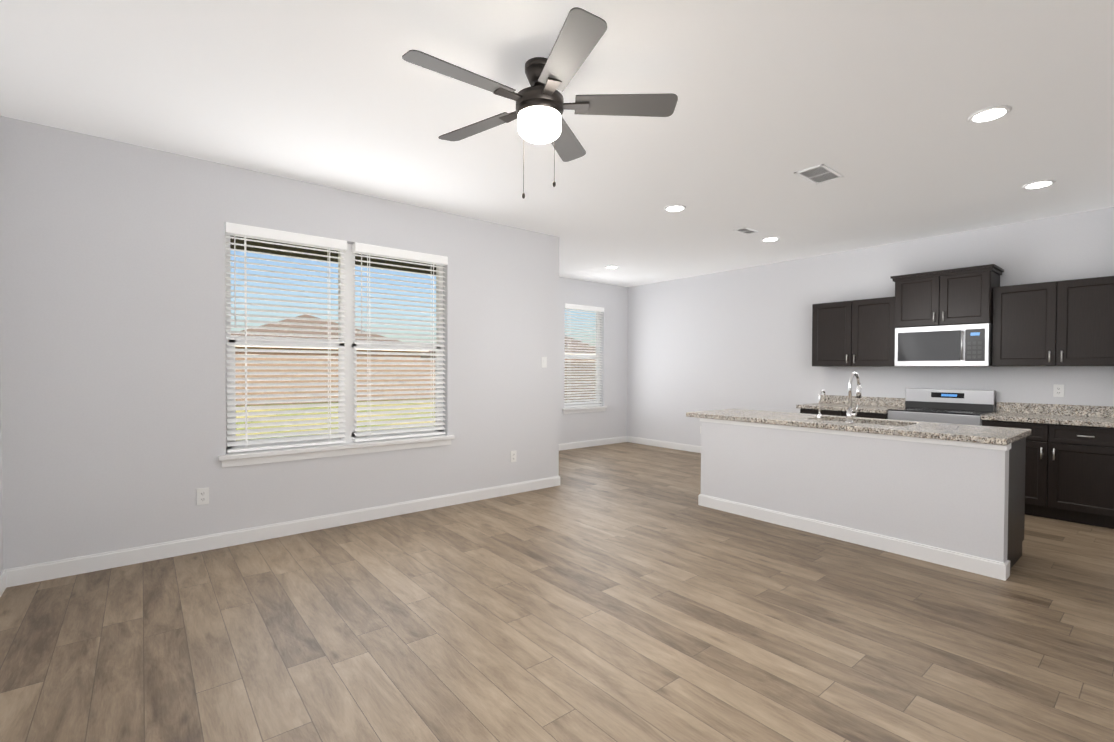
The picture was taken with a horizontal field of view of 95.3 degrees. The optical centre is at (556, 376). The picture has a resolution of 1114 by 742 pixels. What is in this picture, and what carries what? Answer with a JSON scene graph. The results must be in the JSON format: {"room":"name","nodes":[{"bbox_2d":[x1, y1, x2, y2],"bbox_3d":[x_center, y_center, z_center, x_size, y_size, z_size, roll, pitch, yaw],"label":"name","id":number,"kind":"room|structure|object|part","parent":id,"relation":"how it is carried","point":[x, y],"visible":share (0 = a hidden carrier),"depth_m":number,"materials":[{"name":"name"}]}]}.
{"room":"kitchen","nodes":[
{"label":"kitchen","id":0,"kind":"room"},
{"bbox_2d":[0,356,2,572],"bbox_3d":[-1.150,-0.091,0.288,0.150,2.740,6.750,0,1,-39],"label":"wall","id":1,"kind":"structure","parent":0,"point":[1,543],"depth_m":2.94,"materials":[{"name":"paint"}]},
{"bbox_2d":[0,568,11,596],"bbox_3d":[-1.149,1.225,0.429,0.014,0.105,6.570,0,1,-39],"label":"baseboard","id":2,"kind":"structure","parent":1,"relation":"attached to","point":[6,575],"depth_m":2.95,"materials":[{"name":"white wood"}]},
{"bbox_2d":[0,116,548,569],"bbox_3d":[-1.767,-0.151,4.240,4.200,2.740,0.150,0,1,-39],"label":"wall","id":3,"kind":"structure","parent":0,"point":[112,344],"depth_m":3.44,"materials":[{"name":"paint"}]},
{"bbox_2d":[196,487,208,504],"bbox_3d":[-2.487,0.841,3.567,0.072,0.116,0.007,0,1,-39],"label":"outlet","id":4,"kind":"object","parent":3,"relation":"attached to","point":[202,496],"visible":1,"depth_m":3.56,"materials":[{"name":"white plastic"}]},
{"bbox_2d":[12,476,559,585],"bbox_3d":[-1.587,1.166,4.305,4.184,0.105,0.014,0,1,-39],"label":"baseboard","id":5,"kind":"structure","parent":3,"relation":"attached to","point":[21,575],"depth_m":3.73,"materials":[{"name":"white wood"}]},
{"bbox_2d":[225,235,443,452],"bbox_3d":[-1.772,-0.277,4.284,1.750,1.670,0.062,0,1,-39],"label":"window","id":6,"kind":"structure","parent":3,"relation":"in","point":[349,360],"depth_m":4.26,"materials":[{"name":"white plastic"}]},
{"bbox_2d":[225,222,346,452],"bbox_3d":[-2.069,-0.278,3.935,0.839,1.656,0.087,0,1,-39],"label":"window blind","id":7,"kind":"object","parent":6,"relation":"attached to","point":[246,231],"visible":0.96,"depth_m":3.91,"materials":[{"name":"white plastic"}]},
{"bbox_2d":[352,242,447,441],"bbox_3d":[-1.370,-0.284,4.506,0.839,1.656,0.087,0,1,-39],"label":"window blind","id":8,"kind":"object","parent":6,"relation":"attached to","point":[385,252],"visible":0.96,"depth_m":4.48,"materials":[{"name":"white plastic"}]},
{"bbox_2d":[218,434,454,467],"bbox_3d":[-1.719,0.601,4.228,1.850,0.087,0.140,0,1,-39],"label":"window sill","id":9,"kind":"structure","parent":3,"relation":"attached to","point":[232,459],"depth_m":4.08,"materials":[{"name":"white"}]},
{"bbox_2d":[510,451,515,461],"bbox_3d":[-0.448,0.824,5.234,0.072,0.116,0.007,0,1,-39],"label":"outlet","id":10,"kind":"object","parent":3,"relation":"attached to","point":[513,457],"visible":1,"depth_m":5.23,"materials":[{"name":"white plastic"}]},
{"bbox_2d":[541,357,546,367],"bbox_3d":[-0.137,-0.153,5.470,0.072,0.116,0.010,0,1,-39],"label":"light switch","id":11,"kind":"object","parent":3,"relation":"attached to","point":[543,362],"visible":1,"depth_m":5.46,"materials":[{"name":"white plastic"}]},
{"bbox_2d":[548,235,558,476],"bbox_3d":[-0.669,-0.178,6.333,0.150,2.740,2.000,0,1,-39],"label":"wall","id":12,"kind":"structure","parent":0,"point":[553,389],"depth_m":5.56,"materials":[{"name":"paint"}]},
{"bbox_2d":[0,442,1113,741],"bbox_3d":[1.095,1.271,3.441,7.600,0.060,8.750,0,1,-39],"label":"floor","id":13,"kind":"structure","parent":0,"point":[624,592],"depth_m":2.46,"materials":[{"name":"brown wood"}]},
{"bbox_2d":[796,407,887,418],"bbox_3d":[3.408,0.797,5.880,0.620,0.832,0.910,0,1,-39],"label":"base cabinet","id":14,"kind":"object","parent":13,"relation":"on","point":[864,414],"depth_m":5.66,"materials":[{"name":"brown wood"}]},
{"bbox_2d":[796,403,900,414],"bbox_3d":[3.389,0.361,5.876,0.650,0.040,0.940,0,1,-39],"label":"countertop","id":15,"kind":"structure","parent":14,"relation":"on","point":[813,406],"depth_m":5.77,"materials":[{"name":"beige stone"}]},
{"bbox_2d":[698,420,1030,580],"bbox_3d":[2.342,0.818,4.205,0.763,0.832,2.217,0,1,-39],"label":"kitchen island","id":16,"kind":"object","parent":13,"relation":"on","point":[949,495],"depth_m":3.65,"materials":[{"name":"paint"}]},
{"bbox_2d":[686,409,1029,443],"bbox_3d":[2.262,0.381,4.221,0.709,0.040,2.351,0,1,-39],"label":"island countertop","id":17,"kind":"structure","parent":16,"relation":"on","point":[968,434],"depth_m":3.75,"materials":[{"name":"beige stone"}]},
{"bbox_2d":[814,390,825,419],"bbox_3d":[2.188,0.235,4.194,0.123,0.252,0.032,0,1,-39],"label":"faucet","id":18,"kind":"object","parent":17,"relation":"on","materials":[{"name":"silver metal"}]},
{"bbox_2d":[842,372,861,423],"bbox_3d":[2.373,0.164,4.024,0.223,0.400,0.096,0,1,-39],"label":"faucet","id":19,"kind":"object","parent":17,"relation":"on","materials":[{"name":"silver metal"}]},
{"bbox_2d":[854,420,873,423],"bbox_3d":[2.493,0.502,4.178,0.420,0.222,0.740,0,1,-39],"label":"sink","id":20,"kind":"object","parent":17,"relation":"in","point":[855,421],"depth_m":4.32,"materials":[{"name":"silver metal"}]},
{"bbox_2d":[888,388,995,425],"bbox_3d":[3.914,0.681,5.204,0.681,1.087,0.765,0,1,-39],"label":"range","id":21,"kind":"object","parent":13,"relation":"on","point":[960,406],"visible":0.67,"depth_m":5.21,"materials":[{"name":"silver metal"}]},
{"bbox_2d":[981,419,1113,528],"bbox_3d":[4.473,0.820,4.579,0.620,0.832,0.903,0,1,-39],"label":"base cabinet","id":22,"kind":"object","parent":13,"relation":"on","point":[1069,470],"depth_m":4.29,"materials":[{"name":"brown wood"}]},
{"bbox_2d":[981,411,1113,426],"bbox_3d":[4.463,0.384,4.563,0.650,0.040,0.903,0,1,-39],"label":"countertop","id":23,"kind":"structure","parent":22,"relation":"on","point":[1000,416],"depth_m":4.47,"materials":[{"name":"beige stone"}]},
{"bbox_2d":[0,0,1113,286],"bbox_3d":[1.105,-1.539,3.400,7.600,0.080,8.750,0,1,-39],"label":"ceiling","id":24,"kind":"structure","parent":0,"point":[876,104],"depth_m":2.82,"materials":[{"name":"paint"}]},
{"bbox_2d":[402,7,677,198],"bbox_3d":[-0.120,-1.174,2.421,1.230,0.628,1.271,0,1,-39],"label":"ceiling fan","id":25,"kind":"object","parent":24,"relation":"hanging from","point":[541,106],"visible":1,"depth_m":2.36,"materials":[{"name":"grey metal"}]},
{"bbox_3d":[-0.083,-1.367,2.439,0.230,0.242,0.230,0,1,-39],"label":"motor","id":26,"kind":"part","parent":25,"relation":"part of","materials":[{"name":"brown metal"}]},
{"bbox_2d":[605,265,618,268],"bbox_3d":[0.779,-1.551,7.210,0.196,0.009,0.196,0,1,-39],"label":"recessed light","id":27,"kind":"object","parent":24,"relation":"in","point":[611,266],"visible":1,"depth_m":7.18,"materials":[{"name":"white plastic"}]},
{"bbox_2d":[664,205,685,211],"bbox_3d":[1.062,-1.511,4.573,0.196,0.009,0.196,0,1,-39],"label":"recessed light","id":28,"kind":"object","parent":24,"relation":"in","point":[673,208],"visible":0.94,"depth_m":4.56,"materials":[{"name":"white plastic"}]},
{"bbox_2d":[733,227,758,234],"bbox_3d":[1.974,-1.519,5.306,0.270,0.009,0.140,0,1,-39],"label":"ceiling vent","id":29,"kind":"object","parent":24,"relation":"in","point":[745,230],"visible":1,"depth_m":5.30,"materials":[{"name":"white metal"}]},
{"bbox_2d":[761,237,779,241],"bbox_3d":[2.370,-1.522,5.643,0.196,0.009,0.196,0,1,-39],"label":"recessed light","id":30,"kind":"object","parent":24,"relation":"in","point":[767,239],"visible":0.98,"depth_m":5.63,"materials":[{"name":"white plastic"}]},
{"bbox_2d":[794,164,843,184],"bbox_3d":[1.949,-1.497,3.774,0.360,0.009,0.210,0,1,-39],"label":"ceiling vent","id":31,"kind":"object","parent":24,"relation":"in","point":[819,174],"visible":0.98,"depth_m":3.77,"materials":[{"name":"white metal"}]},
{"bbox_2d":[967,105,1011,122],"bbox_3d":[2.449,-1.482,2.878,0.196,0.009,0.196,0,1,-39],"label":"recessed light","id":32,"kind":"object","parent":24,"relation":"in","point":[989,114],"visible":0.96,"depth_m":2.86,"materials":[{"name":"white plastic"}]},
{"bbox_2d":[1022,179,1055,188],"bbox_3d":[3.751,-1.493,3.956,0.196,0.009,0.196,0,1,-39],"label":"recessed light","id":33,"kind":"object","parent":24,"relation":"in","point":[1038,184],"visible":0.96,"depth_m":3.94,"materials":[{"name":"white plastic"}]},
{"bbox_2d":[559,277,627,443],"bbox_3d":[0.061,-0.202,8.125,3.250,2.740,0.150,0,1,-39],"label":"wall","id":34,"kind":"structure","parent":0,"point":[610,421],"depth_m":8.65,"materials":[{"name":"paint"}]},
{"bbox_2d":[564,312,599,407],"bbox_3d":[0.385,-0.330,8.438,0.870,1.670,0.062,0,1,-39],"label":"window","id":35,"kind":"structure","parent":34,"relation":"in","point":[596,367],"depth_m":8.66,"materials":[{"name":"white plastic"}]},
{"bbox_2d":[564,303,603,407],"bbox_3d":[0.438,-0.334,8.374,0.862,1.656,0.087,0,1,-39],"label":"window blind","id":36,"kind":"object","parent":35,"relation":"attached to","point":[583,308],"visible":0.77,"depth_m":8.38,"materials":[{"name":"white plastic"}]},
{"bbox_2d":[562,406,606,413],"bbox_3d":[0.439,0.547,8.382,0.970,0.087,0.140,0,1,-39],"label":"window sill","id":37,"kind":"structure","parent":34,"relation":"attached to","point":[568,410],"depth_m":8.31,"materials":[{"name":"white"}]},
{"bbox_2d":[559,436,627,450],"bbox_3d":[0.035,1.117,8.021,3.060,0.105,0.014,0,1,-39],"label":"baseboard","id":38,"kind":"structure","parent":34,"relation":"attached to","point":[581,444],"depth_m":8.47,"materials":[{"name":"white"}]},
{"bbox_2d":[627,207,1113,445],"bbox_3d":[4.031,-0.153,5.720,0.150,2.740,8.600,0,1,-39],"label":"wall","id":39,"kind":"structure","parent":0,"point":[740,338],"depth_m":6.63,"materials":[{"name":"paint"}]},
{"bbox_2d":[628,436,700,452],"bbox_3d":[2.291,1.129,7.731,0.014,0.105,3.320,0,1,-39],"label":"baseboard","id":40,"kind":"structure","parent":39,"relation":"attached to","point":[685,447],"depth_m":8.34,"materials":[{"name":"white"}]},
{"bbox_2d":[812,297,894,366],"bbox_3d":[3.521,-0.498,5.958,0.330,0.760,0.897,0,1,-39],"label":"upper cabinet","id":41,"kind":"object","parent":39,"relation":"attached to","point":[852,333],"depth_m":5.84,"materials":[{"name":"brown wood"}]},
{"bbox_2d":[892,264,1003,327],"bbox_3d":[4.029,-0.795,5.271,0.410,0.547,0.795,0,1,-39],"label":"upper cabinet","id":42,"kind":"object","parent":39,"relation":"attached to","point":[957,296],"depth_m":5.10,"materials":[{"name":"brown wood"}]},
{"bbox_2d":[894,323,992,366],"bbox_3d":[4.013,-0.311,5.268,0.444,0.413,0.785,0,1,-39],"label":"microwave","id":43,"kind":"object","parent":42,"relation":"attached to","point":[965,345],"visible":0.96,"depth_m":5.12,"materials":[{"name":"silver metal"}]},
{"bbox_2d":[821,395,1113,418],"bbox_3d":[4.164,0.300,5.425,0.020,0.100,2.618,0,1,-39],"label":"backsplash","id":44,"kind":"structure","parent":39,"relation":"attached to","point":[1028,408],"depth_m":4.92,"materials":[{"name":"beige stone"}]},
{"bbox_2d":[992,276,1113,365],"bbox_3d":[4.594,-0.475,4.647,0.330,0.760,0.890,0,1,-39],"label":"upper cabinet","id":45,"kind":"object","parent":39,"relation":"attached to","point":[1064,323],"depth_m":4.55,"materials":[{"name":"brown wood"}]},
{"bbox_2d":[1053,384,1063,396],"bbox_3d":[4.709,0.134,4.769,0.007,0.116,0.072,0,1,-39],"label":"outlet","id":46,"kind":"object","parent":39,"relation":"attached to","point":[1058,390],"visible":1,"depth_m":4.77,"materials":[{"name":"white plastic"}]},
{"label":"outside","id":47,"kind":"structure","parent":0,"visible":0},
{"bbox_2d":[236,397,434,440],"bbox_3d":[-33.531,0.652,55.802,140.000,0.100,119.840,0,1,-39],"label":"lawn","id":48,"kind":"structure","parent":47,"point":[238,411],"depth_m":16.22,"materials":[{"name":"green plant"}]},
{"bbox_2d":[231,315,428,375],"bbox_3d":[-19.032,-1.893,38.443,14.400,5.600,11.900,0,1,-39],"label":"house","id":49,"kind":"structure","parent":48,"relation":"on","point":[306,332],"depth_m":34.99,"materials":[{"name":"brick"}]},
{"bbox_2d":[230,235,435,274],"bbox_3d":[-2.626,0.025,4.613,5.040,2.870,1.490,0,1,-39],"label":"roof","id":50,"kind":"structure","parent":48,"relation":"on","point":[321,257],"depth_m":5.29,"materials":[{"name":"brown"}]},
{"bbox_2d":[235,357,434,405],"bbox_3d":[-3.959,0.136,27.620,110.105,1.965,0.108,0,1,-39],"label":"fence","id":51,"kind":"object","parent":48,"relation":"on","point":[292,370],"visible":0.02,"depth_m":22.27,"materials":[{"name":"brown wood"}]},
{"bbox_2d":[421,337,595,360],"bbox_3d":[-4.078,-2.151,49.378,15.400,5.900,11.900,0,1,-39],"label":"house","id":52,"kind":"structure","parent":48,"relation":"on","point":[423,356],"depth_m":48.02,"materials":[{"name":"brick"}]},
{"bbox_2d":[564,360,595,401],"bbox_3d":[0.131,0.327,18.634,0.056,1.815,19.014,0,1,-39],"label":"fence","id":53,"kind":"object","parent":48,"relation":"on","point":[580,380],"visible":0.02,"depth_m":17.78,"materials":[{"name":"brown wood"}]}
]}

